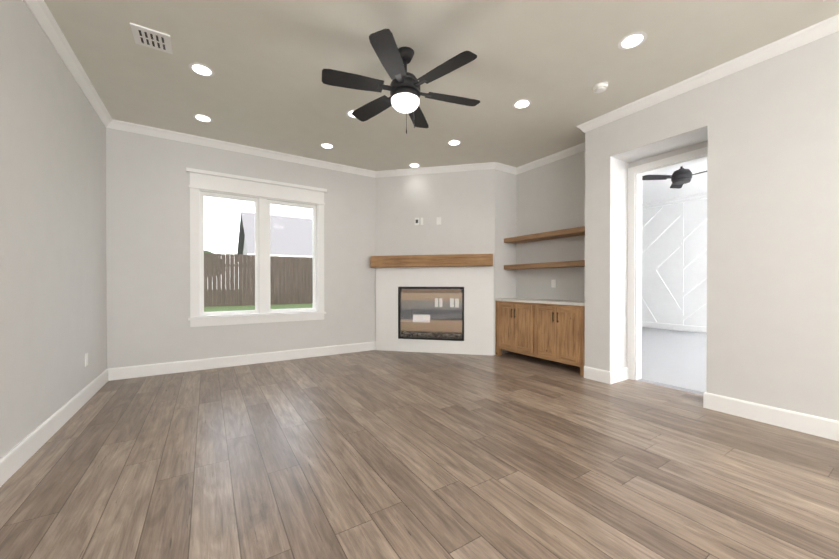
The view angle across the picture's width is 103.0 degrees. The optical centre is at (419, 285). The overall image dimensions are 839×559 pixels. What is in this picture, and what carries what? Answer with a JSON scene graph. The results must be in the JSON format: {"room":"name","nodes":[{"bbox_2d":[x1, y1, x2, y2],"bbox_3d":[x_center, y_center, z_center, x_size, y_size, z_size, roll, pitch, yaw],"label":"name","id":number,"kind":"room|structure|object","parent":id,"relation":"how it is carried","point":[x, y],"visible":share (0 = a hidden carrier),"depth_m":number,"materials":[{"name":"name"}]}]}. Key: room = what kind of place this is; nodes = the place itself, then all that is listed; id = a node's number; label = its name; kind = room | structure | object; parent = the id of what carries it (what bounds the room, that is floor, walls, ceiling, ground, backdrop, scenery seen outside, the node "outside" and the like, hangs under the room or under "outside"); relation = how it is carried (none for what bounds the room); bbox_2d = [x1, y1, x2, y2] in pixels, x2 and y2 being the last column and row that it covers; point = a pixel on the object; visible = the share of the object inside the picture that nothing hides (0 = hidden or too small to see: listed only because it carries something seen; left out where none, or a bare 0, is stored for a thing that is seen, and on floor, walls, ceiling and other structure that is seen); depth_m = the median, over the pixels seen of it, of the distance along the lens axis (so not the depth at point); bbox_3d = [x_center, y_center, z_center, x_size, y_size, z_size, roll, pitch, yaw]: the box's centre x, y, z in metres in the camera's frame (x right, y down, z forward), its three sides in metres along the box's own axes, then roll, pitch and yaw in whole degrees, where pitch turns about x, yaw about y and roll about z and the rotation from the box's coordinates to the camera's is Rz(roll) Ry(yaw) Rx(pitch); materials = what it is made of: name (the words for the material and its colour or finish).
{"room":"living room","nodes":[
{"label":"living room","id":0,"kind":"room"},
{"bbox_2d":[0,0,106,458],"bbox_3d":[-1.032,-0.387,-0.345,0.120,3.050,10.240,0,0,-32],"label":"wall","id":1,"kind":"structure","parent":0,"point":[53,302],"depth_m":2.42,"materials":[{"name":"paint"}]},
{"bbox_2d":[0,368,111,486],"bbox_3d":[-0.975,1.066,-0.301,0.016,0.142,10.000,0,0,-32],"label":"baseboard","id":2,"kind":"structure","parent":1,"relation":"attached to","point":[17,456],"depth_m":2.40,"materials":[{"name":"white wood"}]},
{"bbox_2d":[23,0,114,128],"bbox_3d":[-0.952,-1.868,-0.301,0.070,0.087,10.000,0,0,-32],"label":"crown molding","id":3,"kind":"structure","parent":1,"relation":"attached to","point":[44,17],"depth_m":2.72,"materials":[{"name":"white wood"}]},
{"bbox_2d":[85,353,87,366],"bbox_3d":[-3.231,0.719,3.240,0.008,0.118,0.075,0,0,-32],"label":"electrical outlet plate","id":4,"kind":"object","parent":1,"relation":"attached to","point":[86,355],"depth_m":3.23,"materials":[{"name":"white plastic"}]},
{"bbox_2d":[106,128,374,368],"bbox_3d":[-2.098,-0.415,4.974,3.790,3.050,0.120,0,0,-32],"label":"wall","id":5,"kind":"structure","parent":0,"point":[148,238],"depth_m":4.29,"materials":[{"name":"paint"}]},
{"bbox_2d":[112,341,375,379],"bbox_3d":[-2.188,1.040,4.844,3.431,0.142,0.016,0,0,-32],"label":"baseboard","id":6,"kind":"structure","parent":5,"relation":"attached to","point":[118,373],"depth_m":4.58,"materials":[{"name":"white wood"}]},
{"bbox_2d":[115,120,378,177],"bbox_3d":[-2.157,-1.895,4.816,3.350,0.087,0.070,0,0,-32],"label":"crown molding","id":7,"kind":"structure","parent":5,"relation":"attached to","point":[119,125],"depth_m":4.57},
{"bbox_2d":[186,167,326,326],"bbox_3d":[-2.260,-0.489,4.828,1.814,2.050,0.161,0,0,-32],"label":"window","id":8,"kind":"structure","parent":5,"relation":"in","point":[263,194],"depth_m":4.80,"materials":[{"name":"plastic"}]},
{"bbox_2d":[0,350,838,558],"bbox_3d":[1.284,1.180,1.137,5.610,0.100,10.240,0,0,-32],"label":"floor","id":9,"kind":"structure","parent":0,"point":[375,454],"depth_m":2.02,"materials":[{"name":"brown wood"}]},
{"bbox_2d":[495,302,530,355],"bbox_3d":[1.625,0.677,5.132,0.497,0.864,0.791,0,0,-32],"label":"base cabinet","id":10,"kind":"object","parent":9,"relation":"on","point":[513,319],"depth_m":5.00,"materials":[{"name":"brown wood"}]},
{"bbox_2d":[531,302,584,375],"bbox_3d":[2.012,0.680,4.523,0.497,0.864,0.791,0,0,-32],"label":"base cabinet","id":11,"kind":"object","parent":9,"relation":"on","point":[550,329],"depth_m":4.35,"materials":[{"name":"brown wood"}]},
{"bbox_2d":[495,298,584,305],"bbox_3d":[1.815,0.251,4.823,0.507,0.081,1.514,0,0,-32],"label":"countertop","id":12,"kind":"structure","parent":11,"relation":"on","point":[497,299],"depth_m":4.80,"materials":[{"name":"white stone"}]},
{"bbox_2d":[375,169,494,354],"bbox_3d":[0.087,-0.418,5.625,2.314,3.050,0.120,0,0,13],"label":"wall","id":13,"kind":"structure","parent":0,"point":[461,204],"depth_m":5.52,"materials":[{"name":"paint"}]},
{"bbox_2d":[415,218,422,224],"bbox_3d":[-0.009,-1.072,5.577,0.145,0.120,0.007,0,0,13],"label":"outlet","id":14,"kind":"object","parent":13,"relation":"attached to","point":[416,219],"depth_m":5.58,"materials":[{"name":"white plastic"}]},
{"bbox_2d":[370,254,492,267],"bbox_3d":[0.176,-0.400,5.441,1.997,0.185,0.198,0,0,13],"label":"mantel shelf","id":15,"kind":"object","parent":13,"relation":"attached to","point":[462,260],"visible":1,"depth_m":5.34,"materials":[{"name":"brown wood"}]},
{"bbox_2d":[376,266,493,355],"bbox_3d":[0.220,0.401,5.515,1.962,1.413,0.044,0,0,13],"label":"wall surround","id":16,"kind":"object","parent":13,"relation":"attached to","point":[477,283],"visible":0.92,"depth_m":5.45,"materials":[{"name":"white paint"}]},
{"bbox_2d":[398,287,463,340],"bbox_3d":[0.195,0.457,5.570,1.102,0.872,0.175,0,0,13],"label":"fireplace insert","id":17,"kind":"object","parent":16,"relation":"in","point":[430,313],"visible":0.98,"depth_m":5.55,"materials":[{"name":"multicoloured glass"}]},
{"bbox_2d":[437,217,440,224],"bbox_3d":[0.318,-1.068,5.505,0.075,0.120,0.005,0,0,13],"label":"outlet","id":18,"kind":"object","parent":13,"relation":"attached to","point":[438,221],"depth_m":5.50,"materials":[{"name":"white plastic"}]},
{"bbox_2d":[375,162,514,176],"bbox_3d":[0.464,-1.899,5.588,1.958,0.087,1.380,0,0,-32],"label":"crown molding","id":19,"kind":"structure","parent":13,"relation":"attached to","point":[490,165],"depth_m":5.45,"materials":[{"name":"white wood"}]},
{"bbox_2d":[44,0,838,170],"bbox_3d":[1.284,-1.970,1.121,5.610,0.100,10.240,0,0,-32],"label":"ceiling","id":20,"kind":"structure","parent":0,"point":[267,62],"depth_m":2.89,"materials":[{"name":"paint"}]},
{"bbox_2d":[130,23,172,53],"bbox_3d":[-2.084,-1.921,2.605,0.236,0.013,0.236,0,0,-32],"label":"ceiling vent","id":21,"kind":"object","parent":20,"relation":"in","point":[150,38],"visible":1,"depth_m":2.59,"materials":[{"name":"white metal"}]},
{"bbox_2d":[189,63,214,76],"bbox_3d":[-1.936,-1.925,2.973,0.188,0.009,0.194,0,0,-32],"label":"recessed light","id":22,"kind":"object","parent":20,"relation":"in","point":[198,68],"depth_m":2.97,"materials":[{"name":"white plastic"}]},
{"bbox_2d":[193,114,212,121],"bbox_3d":[-2.489,-1.929,3.839,0.184,0.009,0.193,0,0,-32],"label":"recessed light","id":23,"kind":"object","parent":20,"relation":"in","point":[204,118],"depth_m":3.85,"materials":[{"name":"white plastic"}]},
{"bbox_2d":[320,143,333,148],"bbox_3d":[-1.277,-1.933,4.612,0.182,0.009,0.196,0,0,-32],"label":"recessed light","id":24,"kind":"object","parent":20,"relation":"in","point":[324,145],"depth_m":4.60,"materials":[{"name":"white plastic"}]},
{"bbox_2d":[346,109,354,117],"bbox_3d":[-0.754,-1.929,3.729,0.117,0.009,0.185,0,0,-32],"label":"recessed light","id":25,"kind":"object","parent":20,"relation":"in","point":[348,113],"depth_m":3.73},
{"bbox_2d":[322,28,479,133],"bbox_3d":[-0.117,-1.578,2.767,1.310,0.699,1.310,0,0,-32],"label":"ceiling fan","id":26,"kind":"object","parent":20,"relation":"hanging from","point":[393,57],"visible":0.88,"depth_m":2.64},
{"bbox_2d":[391,93,419,112],"bbox_3d":[-0.117,-1.490,2.768,0.236,0.085,0.236,0,0,-32],"label":"dome","id":27,"kind":"object","parent":26,"relation":"attached to","point":[399,101],"visible":0.98,"depth_m":2.70,"materials":[{"name":"white glass"}]},
{"bbox_2d":[408,163,419,167],"bbox_3d":[-0.078,-1.937,5.371,0.183,0.009,0.198,0,0,-32],"label":"recessed light","id":28,"kind":"object","parent":20,"relation":"in","point":[414,165],"depth_m":5.37,"materials":[{"name":"white plastic"}]},
{"bbox_2d":[447,139,461,145],"bbox_3d":[0.469,-1.933,4.505,0.193,0.009,0.184,0,0,-32],"label":"recessed light","id":29,"kind":"object","parent":20,"relation":"in","point":[454,142],"depth_m":4.50,"materials":[{"name":"white plastic"}]},
{"bbox_2d":[512,99,531,108],"bbox_3d":[1.087,-1.928,3.536,0.194,0.009,0.188,0,0,-32],"label":"recessed light","id":30,"kind":"object","parent":20,"relation":"in","point":[522,103],"depth_m":3.53,"materials":[{"name":"white plastic"}]},
{"bbox_2d":[593,82,607,92],"bbox_3d":[1.750,-1.911,3.230,0.132,0.040,0.132,0,0,-32],"label":"smoke detector","id":31,"kind":"object","parent":20,"relation":"attached to","point":[600,87],"visible":1,"depth_m":3.20,"materials":[{"name":"white plastic"}]},
{"bbox_2d":[618,32,646,49],"bbox_3d":[1.669,-1.923,2.620,0.192,0.009,0.192,0,0,-32],"label":"recessed light","id":32,"kind":"object","parent":20,"relation":"in","point":[632,40],"depth_m":2.62,"materials":[{"name":"white plastic"}]},
{"bbox_2d":[495,31,838,420],"bbox_3d":[3.759,-0.399,1.867,0.640,3.050,8.830,0,0,-32],"label":"wall","id":33,"kind":"structure","parent":0,"point":[768,130],"depth_m":2.87,"materials":[{"name":"paint"}]},
{"bbox_2d":[504,260,584,269],"bbox_3d":[1.903,-0.294,4.877,0.298,0.070,1.514,0,0,-32],"label":"shelf","id":34,"kind":"object","parent":33,"relation":"attached to","point":[568,264],"visible":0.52,"depth_m":4.78,"materials":[{"name":"brown wood"}]},
{"bbox_2d":[504,226,584,243],"bbox_3d":[1.903,-0.729,4.875,0.298,0.070,1.514,0,0,-32],"label":"shelf","id":35,"kind":"object","parent":33,"relation":"attached to","point":[569,232],"visible":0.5,"depth_m":4.82,"materials":[{"name":"brown wood"}]},
{"bbox_2d":[515,142,584,174],"bbox_3d":[2.020,-1.895,4.901,0.070,0.087,1.450,0,0,-32],"label":"crown molding","id":36,"kind":"structure","parent":33,"relation":"attached to","point":[579,148],"depth_m":4.97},
{"bbox_2d":[551,280,555,287],"bbox_3d":[2.005,-0.030,4.990,0.008,0.118,0.075,0,0,-32],"label":"electrical outlet plate","id":37,"kind":"object","parent":33,"relation":"attached to","point":[553,283],"depth_m":4.99,"materials":[{"name":"white plastic"}]},
{"bbox_2d":[584,366,607,383],"bbox_3d":[2.071,1.045,3.918,0.016,0.142,0.290,0,0,-32],"label":"baseboard","id":38,"kind":"structure","parent":33,"relation":"attached to","point":[591,373],"depth_m":3.91,"materials":[{"name":"white wood"}]},
{"bbox_2d":[608,367,628,383],"bbox_3d":[2.331,1.045,3.890,0.426,0.142,0.016,0,0,-32],"label":"baseboard","id":39,"kind":"structure","parent":33,"relation":"attached to","point":[618,375],"depth_m":3.86,"materials":[{"name":"white wood"}]},
{"bbox_2d":[577,14,838,131],"bbox_3d":[3.849,-1.875,1.058,0.070,0.087,7.140,0,0,-32],"label":"crown molding","id":40,"kind":"structure","parent":33,"relation":"attached to","point":[829,26],"depth_m":2.91,"materials":[{"name":"white wood"}]},
{"bbox_2d":[703,392,838,440],"bbox_3d":[4.200,1.062,0.571,0.016,0.142,5.916,0,0,-32],"label":"baseboard","id":41,"kind":"structure","parent":33,"relation":"attached to","point":[801,422],"depth_m":2.67,"materials":[{"name":"white wood"}]},
{"bbox_2d":[629,141,707,326],"bbox_3d":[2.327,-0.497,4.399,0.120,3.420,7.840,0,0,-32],"label":"wall","id":42,"kind":"structure","parent":0,"point":[659,303],"depth_m":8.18,"materials":[{"name":"paint"}]},
{"bbox_2d":[627,147,706,379],"bbox_3d":[2.840,-0.140,3.586,0.149,2.515,1.065,0,0,-32],"label":"door frame","id":43,"kind":"structure","parent":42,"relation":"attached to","point":[634,332],"depth_m":3.95,"materials":[{"name":"white wood"}]},
{"bbox_2d":[642,192,706,332],"bbox_3d":[6.824,-0.511,7.259,0.099,3.219,7.600,0,0,-32],"label":"trim","id":44,"kind":"structure","parent":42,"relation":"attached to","point":[681,268],"depth_m":8.10,"materials":[{"name":"white wood"}]},
{"bbox_2d":[638,327,706,394],"bbox_3d":[4.622,1.156,5.867,5.320,0.100,7.600,0,0,-32],"label":"floor","id":45,"kind":"structure","parent":0,"point":[675,359],"depth_m":5.01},
{"bbox_2d":[642,160,706,203],"bbox_3d":[4.622,-2.164,5.850,5.560,0.100,7.600,0,0,-32],"label":"ceiling","id":46,"kind":"structure","parent":0,"point":[656,190],"depth_m":7.15,"materials":[{"name":"white paint"}]},
{"bbox_2d":[642,166,706,188],"bbox_3d":[4.017,-1.827,4.916,1.199,0.564,1.084,0,0,-32],"label":"ceiling fan","id":47,"kind":"object","parent":46,"relation":"hanging from","point":[680,177],"visible":0.69,"depth_m":4.98,"materials":[{"name":"black metal"}]},
{"label":"outside","id":48,"kind":"structure","parent":0,"visible":0},
{"bbox_2d":[204,289,312,311],"bbox_3d":[-12.027,0.986,31.033,75.000,0.580,54.460,0,0,-32],"label":"ground","id":49,"kind":"structure","parent":48,"point":[243,308],"depth_m":12.07,"materials":[{"name":"green plant"}]},
{"bbox_2d":[204,253,312,306],"bbox_3d":[-4.561,-0.225,14.632,28.000,2.012,0.060,0,0,-32],"label":"fence","id":50,"kind":"object","parent":49,"relation":"on","point":[221,288],"depth_m":13.20,"materials":[{"name":"brown wood"}]},
{"bbox_2d":[237,212,312,285],"bbox_3d":[-9.333,-2.820,32.276,14.000,7.020,10.920,0,0,-32],"label":"house","id":51,"kind":"structure","parent":49,"relation":"on","point":[285,232],"depth_m":27.74,"materials":[{"name":"white"}]}
]}

